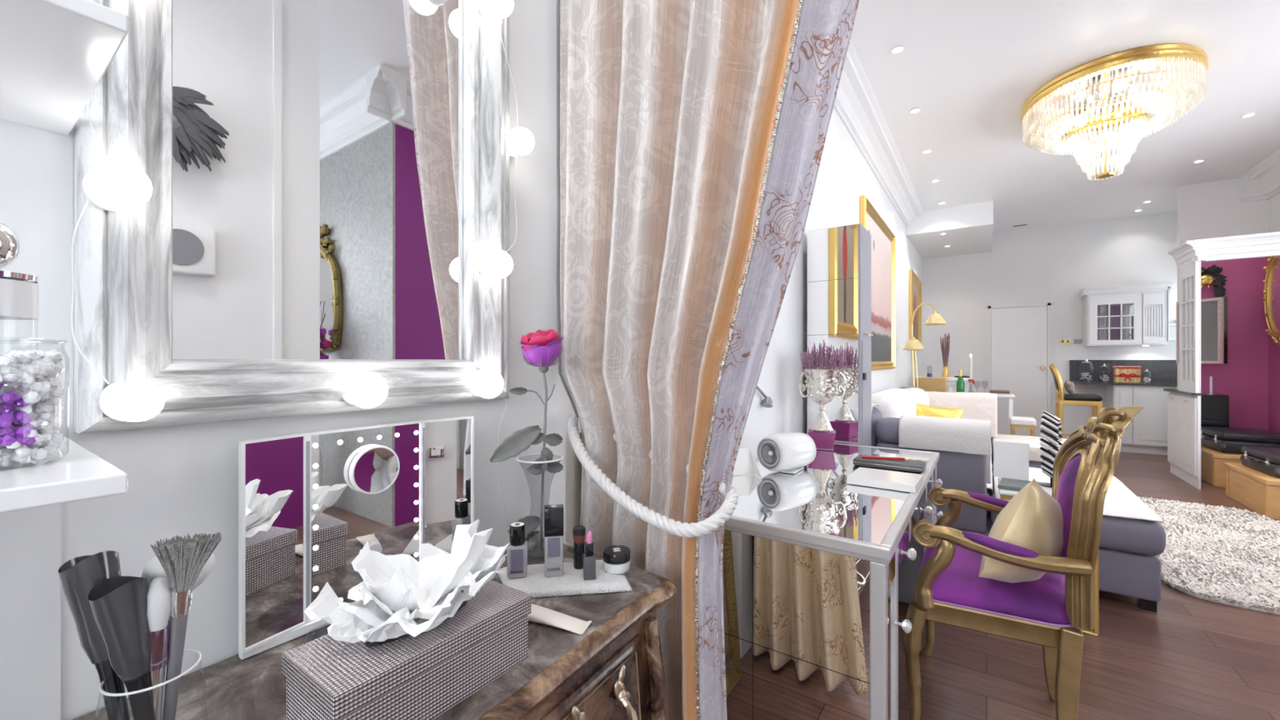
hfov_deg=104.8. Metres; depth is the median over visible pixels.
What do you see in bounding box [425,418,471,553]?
mirror glass
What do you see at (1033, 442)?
throw
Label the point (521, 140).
globe bulb
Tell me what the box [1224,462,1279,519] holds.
box
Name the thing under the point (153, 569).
makeup brush
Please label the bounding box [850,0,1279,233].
ceiling
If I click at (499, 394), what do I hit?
wire
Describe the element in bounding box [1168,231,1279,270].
crown molding
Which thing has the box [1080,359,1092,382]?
glass storage jar
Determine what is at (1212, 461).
box
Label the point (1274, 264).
mirror glass
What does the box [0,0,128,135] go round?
wall shelf
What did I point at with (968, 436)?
throw
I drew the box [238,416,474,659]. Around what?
mirror
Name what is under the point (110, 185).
globe bulb
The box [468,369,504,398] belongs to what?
globe bulb
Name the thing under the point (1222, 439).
suitcase
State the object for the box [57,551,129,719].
makeup brush
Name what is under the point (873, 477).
book
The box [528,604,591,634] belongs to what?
tube
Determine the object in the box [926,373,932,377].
water glass
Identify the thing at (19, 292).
perfume bottle
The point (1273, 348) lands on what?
wall panel
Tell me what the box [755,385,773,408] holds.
wall hook
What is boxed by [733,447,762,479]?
folded card
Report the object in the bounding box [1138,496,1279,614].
shaggy rug
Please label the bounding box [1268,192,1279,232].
wall
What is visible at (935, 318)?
floor lamp
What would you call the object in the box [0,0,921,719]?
wall
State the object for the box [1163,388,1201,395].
countertop
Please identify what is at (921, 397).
cushion
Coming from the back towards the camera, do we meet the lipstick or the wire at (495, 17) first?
the wire at (495, 17)
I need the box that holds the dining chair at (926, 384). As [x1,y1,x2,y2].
[915,377,946,391]
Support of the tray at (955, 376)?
on the console table at (951, 381)
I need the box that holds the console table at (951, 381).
[918,376,969,392]
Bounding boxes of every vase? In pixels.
[515,453,563,515]
[940,333,950,377]
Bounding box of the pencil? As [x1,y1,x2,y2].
[861,455,905,460]
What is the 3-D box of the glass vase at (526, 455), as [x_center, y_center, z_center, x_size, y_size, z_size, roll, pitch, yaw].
[-0.206,0.299,1.015,0.095,0.199,0.095,0,0,35]
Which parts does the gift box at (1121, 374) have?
lid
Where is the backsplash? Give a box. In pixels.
[1069,360,1177,382]
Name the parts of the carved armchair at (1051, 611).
leg, leg, arm, seat rail, arm, leg, leg, oval frame, frame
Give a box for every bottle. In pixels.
[0,221,39,386]
[506,522,528,578]
[544,504,563,577]
[956,368,964,392]
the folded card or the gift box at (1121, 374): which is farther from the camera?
the gift box at (1121, 374)
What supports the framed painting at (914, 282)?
attached to the wall at (183, 480)
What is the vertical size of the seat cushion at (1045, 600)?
0.078 m
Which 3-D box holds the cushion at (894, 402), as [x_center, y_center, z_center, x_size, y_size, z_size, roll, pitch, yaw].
[1.984,0.525,3.953,0.300,0.550,1.250,0,0,35]
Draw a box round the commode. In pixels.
[72,537,678,719]
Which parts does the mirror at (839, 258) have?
door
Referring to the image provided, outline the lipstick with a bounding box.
[582,530,595,580]
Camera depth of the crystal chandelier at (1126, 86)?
3.56 m
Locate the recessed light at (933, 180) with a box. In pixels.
[930,179,939,182]
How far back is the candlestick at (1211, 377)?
5.55 m
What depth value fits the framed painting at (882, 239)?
5.16 m
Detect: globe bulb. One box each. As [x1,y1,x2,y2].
[81,160,152,211]
[97,381,164,422]
[342,372,388,408]
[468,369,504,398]
[478,0,514,18]
[478,249,513,278]
[508,126,534,157]
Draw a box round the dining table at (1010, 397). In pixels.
[954,391,1015,435]
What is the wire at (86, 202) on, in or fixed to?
attached to the vanity mirror at (329, 179)
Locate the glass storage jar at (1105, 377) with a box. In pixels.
[1099,364,1109,382]
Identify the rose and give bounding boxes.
[489,328,564,550]
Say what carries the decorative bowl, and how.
on the tissue box at (424, 676)
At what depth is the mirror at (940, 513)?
2.49 m
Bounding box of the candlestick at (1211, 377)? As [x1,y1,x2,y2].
[1207,376,1215,394]
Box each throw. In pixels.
[871,404,879,415]
[898,415,991,484]
[924,391,997,437]
[986,446,993,490]
[992,433,1066,462]
[994,466,1164,522]
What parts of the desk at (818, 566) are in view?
moulding, frame, leg, leg, crystal knob, drawer, crystal knob, leg, leg, crystal knob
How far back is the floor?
2.04 m
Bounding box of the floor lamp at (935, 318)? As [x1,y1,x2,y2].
[902,302,947,387]
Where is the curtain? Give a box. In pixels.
[556,0,859,719]
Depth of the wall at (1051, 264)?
7.52 m
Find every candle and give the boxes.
[966,354,974,392]
[969,357,972,378]
[1209,376,1212,392]
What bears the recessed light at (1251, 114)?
in the ceiling at (971, 68)
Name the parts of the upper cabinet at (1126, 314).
glazed door, crown moulding, fluted panel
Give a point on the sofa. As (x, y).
(1129, 565)
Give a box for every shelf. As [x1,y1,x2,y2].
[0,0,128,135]
[0,435,128,512]
[1097,324,1133,328]
[1167,286,1176,341]
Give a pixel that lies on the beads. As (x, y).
(29, 420)
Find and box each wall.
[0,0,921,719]
[921,210,1177,439]
[1177,177,1268,389]
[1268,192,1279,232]
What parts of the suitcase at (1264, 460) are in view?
handle, case lid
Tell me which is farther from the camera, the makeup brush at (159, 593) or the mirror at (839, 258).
the mirror at (839, 258)
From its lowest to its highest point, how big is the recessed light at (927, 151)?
0.008 m
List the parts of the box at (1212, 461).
box lid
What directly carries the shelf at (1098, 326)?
attached to the upper cabinet at (1126, 314)
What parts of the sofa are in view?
backrest, arm panel, seat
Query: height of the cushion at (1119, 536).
0.175 m
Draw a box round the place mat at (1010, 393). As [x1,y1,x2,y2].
[984,391,1012,395]
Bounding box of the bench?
[1008,416,1036,436]
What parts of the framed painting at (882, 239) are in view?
frame rail, frame rail, frame rail, frame rail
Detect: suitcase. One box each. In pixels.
[1200,426,1279,453]
[1240,445,1279,478]
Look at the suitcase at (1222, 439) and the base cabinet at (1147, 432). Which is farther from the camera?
the base cabinet at (1147, 432)
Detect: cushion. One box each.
[871,387,915,417]
[903,387,928,405]
[915,403,963,418]
[918,544,1070,624]
[978,478,1063,582]
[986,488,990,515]
[990,468,1165,555]
[1040,409,1062,488]
[1057,393,1102,401]
[1064,380,1075,393]
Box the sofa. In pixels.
[871,386,1165,612]
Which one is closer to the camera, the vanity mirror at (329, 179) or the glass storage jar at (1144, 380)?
the vanity mirror at (329, 179)
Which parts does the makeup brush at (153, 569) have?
handle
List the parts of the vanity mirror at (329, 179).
frame rail, frame rail, frame rail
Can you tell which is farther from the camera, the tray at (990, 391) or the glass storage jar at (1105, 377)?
the glass storage jar at (1105, 377)
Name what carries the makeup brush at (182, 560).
in the glass tumbler
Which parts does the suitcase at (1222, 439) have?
case lid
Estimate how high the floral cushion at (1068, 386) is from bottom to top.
0.165 m
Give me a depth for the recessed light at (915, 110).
4.05 m
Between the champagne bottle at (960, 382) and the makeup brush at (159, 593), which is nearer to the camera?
the makeup brush at (159, 593)
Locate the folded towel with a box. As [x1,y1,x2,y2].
[497,559,632,597]
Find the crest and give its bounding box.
[1077,407,1128,446]
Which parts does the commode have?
drawer, handle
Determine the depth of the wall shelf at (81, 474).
0.33 m
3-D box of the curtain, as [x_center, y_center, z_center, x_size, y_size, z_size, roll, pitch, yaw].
[0.165,-0.375,0.941,0.871,3.191,0.161,0,0,35]
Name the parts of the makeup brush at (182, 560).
handle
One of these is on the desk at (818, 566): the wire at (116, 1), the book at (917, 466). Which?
the book at (917, 466)
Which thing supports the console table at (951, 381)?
on the floor
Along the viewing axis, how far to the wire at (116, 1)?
0.53 m
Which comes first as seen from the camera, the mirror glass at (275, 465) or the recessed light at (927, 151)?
the mirror glass at (275, 465)
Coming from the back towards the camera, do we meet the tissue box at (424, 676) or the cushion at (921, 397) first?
the cushion at (921, 397)
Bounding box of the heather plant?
[800,339,843,379]
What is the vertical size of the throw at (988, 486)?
0.023 m
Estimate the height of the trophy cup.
0.338 m
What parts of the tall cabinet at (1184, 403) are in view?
raised panel, door, panel, raised panel, door, glazed door, panel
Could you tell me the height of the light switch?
0.065 m
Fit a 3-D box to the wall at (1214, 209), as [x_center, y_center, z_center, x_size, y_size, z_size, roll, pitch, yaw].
[6.672,-0.400,5.664,0.675,3.300,0.100,0,0,35]
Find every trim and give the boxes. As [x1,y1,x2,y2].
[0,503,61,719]
[833,39,923,227]
[1240,149,1279,199]
[1240,175,1269,202]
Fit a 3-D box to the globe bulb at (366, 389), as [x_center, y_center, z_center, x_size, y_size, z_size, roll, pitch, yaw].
[-0.409,0.045,0.737,0.065,0.054,0.054,0,0,35]
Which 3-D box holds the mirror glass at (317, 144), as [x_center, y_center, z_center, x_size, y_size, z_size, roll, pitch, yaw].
[-0.461,-0.380,0.780,0.026,0.780,0.430,0,0,35]
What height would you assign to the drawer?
0.510 m
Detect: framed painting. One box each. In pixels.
[859,195,895,370]
[908,269,921,343]
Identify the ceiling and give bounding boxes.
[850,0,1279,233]
[906,200,993,258]
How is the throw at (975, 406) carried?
on the sofa
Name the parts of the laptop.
lid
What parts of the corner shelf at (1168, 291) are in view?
panel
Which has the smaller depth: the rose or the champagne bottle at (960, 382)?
the rose
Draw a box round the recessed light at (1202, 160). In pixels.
[1192,159,1205,163]
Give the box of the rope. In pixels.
[566,413,738,537]
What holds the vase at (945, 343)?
on the console table at (951, 381)
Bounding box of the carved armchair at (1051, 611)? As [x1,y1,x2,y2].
[902,405,1143,719]
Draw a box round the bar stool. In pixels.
[1048,364,1102,438]
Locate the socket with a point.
(1061, 341)
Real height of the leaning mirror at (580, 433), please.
1.050 m
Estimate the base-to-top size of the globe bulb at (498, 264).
0.054 m
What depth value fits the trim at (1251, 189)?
5.46 m
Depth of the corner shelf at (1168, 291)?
6.59 m
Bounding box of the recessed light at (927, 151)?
[921,149,932,153]
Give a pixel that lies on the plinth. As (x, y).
(823, 441)
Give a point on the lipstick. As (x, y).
(588, 557)
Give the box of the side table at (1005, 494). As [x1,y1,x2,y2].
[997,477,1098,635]
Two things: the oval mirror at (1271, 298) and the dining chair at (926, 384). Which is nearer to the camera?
the oval mirror at (1271, 298)
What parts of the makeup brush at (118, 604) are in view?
handle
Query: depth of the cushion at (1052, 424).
2.47 m
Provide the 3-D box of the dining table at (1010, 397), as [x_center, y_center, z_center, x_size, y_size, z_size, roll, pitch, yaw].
[4.353,0.838,6.255,0.630,0.825,0.400,0,0,35]
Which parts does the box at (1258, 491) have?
box lid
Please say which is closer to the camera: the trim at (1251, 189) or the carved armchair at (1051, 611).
the carved armchair at (1051, 611)
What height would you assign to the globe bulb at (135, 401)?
0.048 m
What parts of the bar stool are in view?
frame, leg, leg, seat frame, leg, leg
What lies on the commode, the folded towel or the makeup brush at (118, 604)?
the folded towel
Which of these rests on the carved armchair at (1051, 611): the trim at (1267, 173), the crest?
the crest
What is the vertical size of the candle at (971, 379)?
0.502 m
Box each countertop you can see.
[1069,380,1177,386]
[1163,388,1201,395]
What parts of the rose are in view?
stem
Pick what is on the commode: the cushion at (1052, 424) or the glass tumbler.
the glass tumbler
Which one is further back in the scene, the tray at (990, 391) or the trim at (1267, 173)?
the tray at (990, 391)
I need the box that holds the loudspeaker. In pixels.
[756,431,816,474]
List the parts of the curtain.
beaded trim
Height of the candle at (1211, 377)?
0.188 m
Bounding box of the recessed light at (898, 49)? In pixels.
[889,45,905,54]
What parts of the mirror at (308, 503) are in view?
panel, foot rail, panel, magnifier glass, panel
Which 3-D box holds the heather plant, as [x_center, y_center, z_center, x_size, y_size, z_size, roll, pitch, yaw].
[0.983,-0.002,2.684,0.201,0.216,0.165,0,0,-5]
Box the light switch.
[1073,339,1081,343]
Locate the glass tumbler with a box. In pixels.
[94,648,207,717]
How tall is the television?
0.720 m
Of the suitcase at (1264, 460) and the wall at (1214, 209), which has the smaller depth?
the suitcase at (1264, 460)
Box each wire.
[71,200,109,383]
[86,0,117,159]
[495,17,517,252]
[497,394,508,542]
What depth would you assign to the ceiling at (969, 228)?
6.81 m
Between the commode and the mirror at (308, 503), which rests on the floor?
the commode
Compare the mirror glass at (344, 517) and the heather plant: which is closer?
the mirror glass at (344, 517)
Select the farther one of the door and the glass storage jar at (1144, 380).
the door
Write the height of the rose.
0.454 m
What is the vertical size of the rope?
0.189 m
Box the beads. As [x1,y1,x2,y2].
[0,339,69,463]
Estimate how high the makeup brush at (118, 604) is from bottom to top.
0.206 m
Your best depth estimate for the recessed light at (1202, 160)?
5.08 m
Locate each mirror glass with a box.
[173,0,462,359]
[245,435,304,648]
[311,423,419,603]
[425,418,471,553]
[1270,259,1279,329]
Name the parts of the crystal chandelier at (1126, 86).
stem, ceiling plate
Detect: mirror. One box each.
[74,0,509,433]
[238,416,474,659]
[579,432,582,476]
[807,223,873,446]
[933,503,943,524]
[1261,256,1279,344]
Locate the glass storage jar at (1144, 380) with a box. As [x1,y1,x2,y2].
[1142,368,1151,382]
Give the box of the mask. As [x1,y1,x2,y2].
[1200,264,1226,297]
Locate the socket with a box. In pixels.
[1059,339,1071,343]
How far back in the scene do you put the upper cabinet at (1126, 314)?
6.86 m
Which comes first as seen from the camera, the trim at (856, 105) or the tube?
the tube
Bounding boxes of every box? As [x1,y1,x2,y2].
[281,579,531,719]
[1111,365,1142,382]
[1200,444,1242,487]
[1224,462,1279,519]
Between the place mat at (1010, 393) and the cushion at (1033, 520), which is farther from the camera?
the place mat at (1010, 393)
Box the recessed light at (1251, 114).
[1240,112,1256,118]
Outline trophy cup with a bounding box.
[797,368,847,432]
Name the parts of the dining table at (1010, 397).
leg, leg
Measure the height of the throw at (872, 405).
0.463 m
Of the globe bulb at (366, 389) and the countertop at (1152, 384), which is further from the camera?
the countertop at (1152, 384)
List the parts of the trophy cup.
scroll handle, scroll handle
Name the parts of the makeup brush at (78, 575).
handle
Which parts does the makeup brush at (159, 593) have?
handle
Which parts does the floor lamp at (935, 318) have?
lamp shade, lamp shade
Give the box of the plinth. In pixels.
[808,428,835,450]
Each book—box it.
[846,466,923,493]
[852,454,925,472]
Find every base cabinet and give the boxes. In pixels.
[1105,384,1177,455]
[1200,393,1229,427]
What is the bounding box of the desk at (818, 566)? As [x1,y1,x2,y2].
[723,443,943,719]
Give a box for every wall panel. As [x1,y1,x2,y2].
[1200,257,1268,431]
[1268,257,1279,434]
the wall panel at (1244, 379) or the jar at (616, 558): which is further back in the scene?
the wall panel at (1244, 379)
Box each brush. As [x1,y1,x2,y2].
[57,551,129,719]
[88,576,155,719]
[141,553,215,719]
[146,577,171,719]
[150,532,222,719]
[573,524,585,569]
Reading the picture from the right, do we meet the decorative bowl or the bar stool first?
the bar stool
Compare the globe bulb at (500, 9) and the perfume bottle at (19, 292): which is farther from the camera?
the globe bulb at (500, 9)
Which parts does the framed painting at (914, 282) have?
frame rail, frame rail, frame rail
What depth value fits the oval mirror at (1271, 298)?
5.21 m
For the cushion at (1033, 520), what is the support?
on the carved armchair at (1051, 611)
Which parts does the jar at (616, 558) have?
lid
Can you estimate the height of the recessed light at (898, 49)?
0.008 m
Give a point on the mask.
(1210, 276)
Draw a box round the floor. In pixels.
[897,445,1279,719]
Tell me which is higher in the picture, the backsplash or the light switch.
the light switch
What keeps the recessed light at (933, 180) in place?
in the ceiling at (971, 68)
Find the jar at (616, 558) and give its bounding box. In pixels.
[603,545,630,573]
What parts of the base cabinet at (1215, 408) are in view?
drawer, drawer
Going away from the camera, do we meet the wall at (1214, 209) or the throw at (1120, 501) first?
the throw at (1120, 501)
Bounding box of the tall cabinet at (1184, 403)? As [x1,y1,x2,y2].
[1163,261,1201,489]
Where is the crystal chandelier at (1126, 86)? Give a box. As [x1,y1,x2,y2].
[1020,43,1208,180]
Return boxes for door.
[988,302,1050,436]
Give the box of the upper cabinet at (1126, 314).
[1080,281,1173,346]
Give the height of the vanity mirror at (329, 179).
0.930 m
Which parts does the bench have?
leg, seat, seat frame, leg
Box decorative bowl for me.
[303,519,510,643]
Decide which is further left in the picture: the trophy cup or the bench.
the trophy cup
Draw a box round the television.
[1176,297,1227,364]
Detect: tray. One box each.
[954,375,969,377]
[989,390,1009,393]
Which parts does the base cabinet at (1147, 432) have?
door, raised panel, raised panel, door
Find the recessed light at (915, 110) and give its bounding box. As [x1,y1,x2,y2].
[908,107,921,113]
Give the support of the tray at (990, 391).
on the place mat at (1010, 393)
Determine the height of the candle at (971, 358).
0.300 m
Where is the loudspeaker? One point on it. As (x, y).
(788, 452)
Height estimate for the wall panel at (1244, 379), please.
2.420 m
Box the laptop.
[993,440,1039,491]

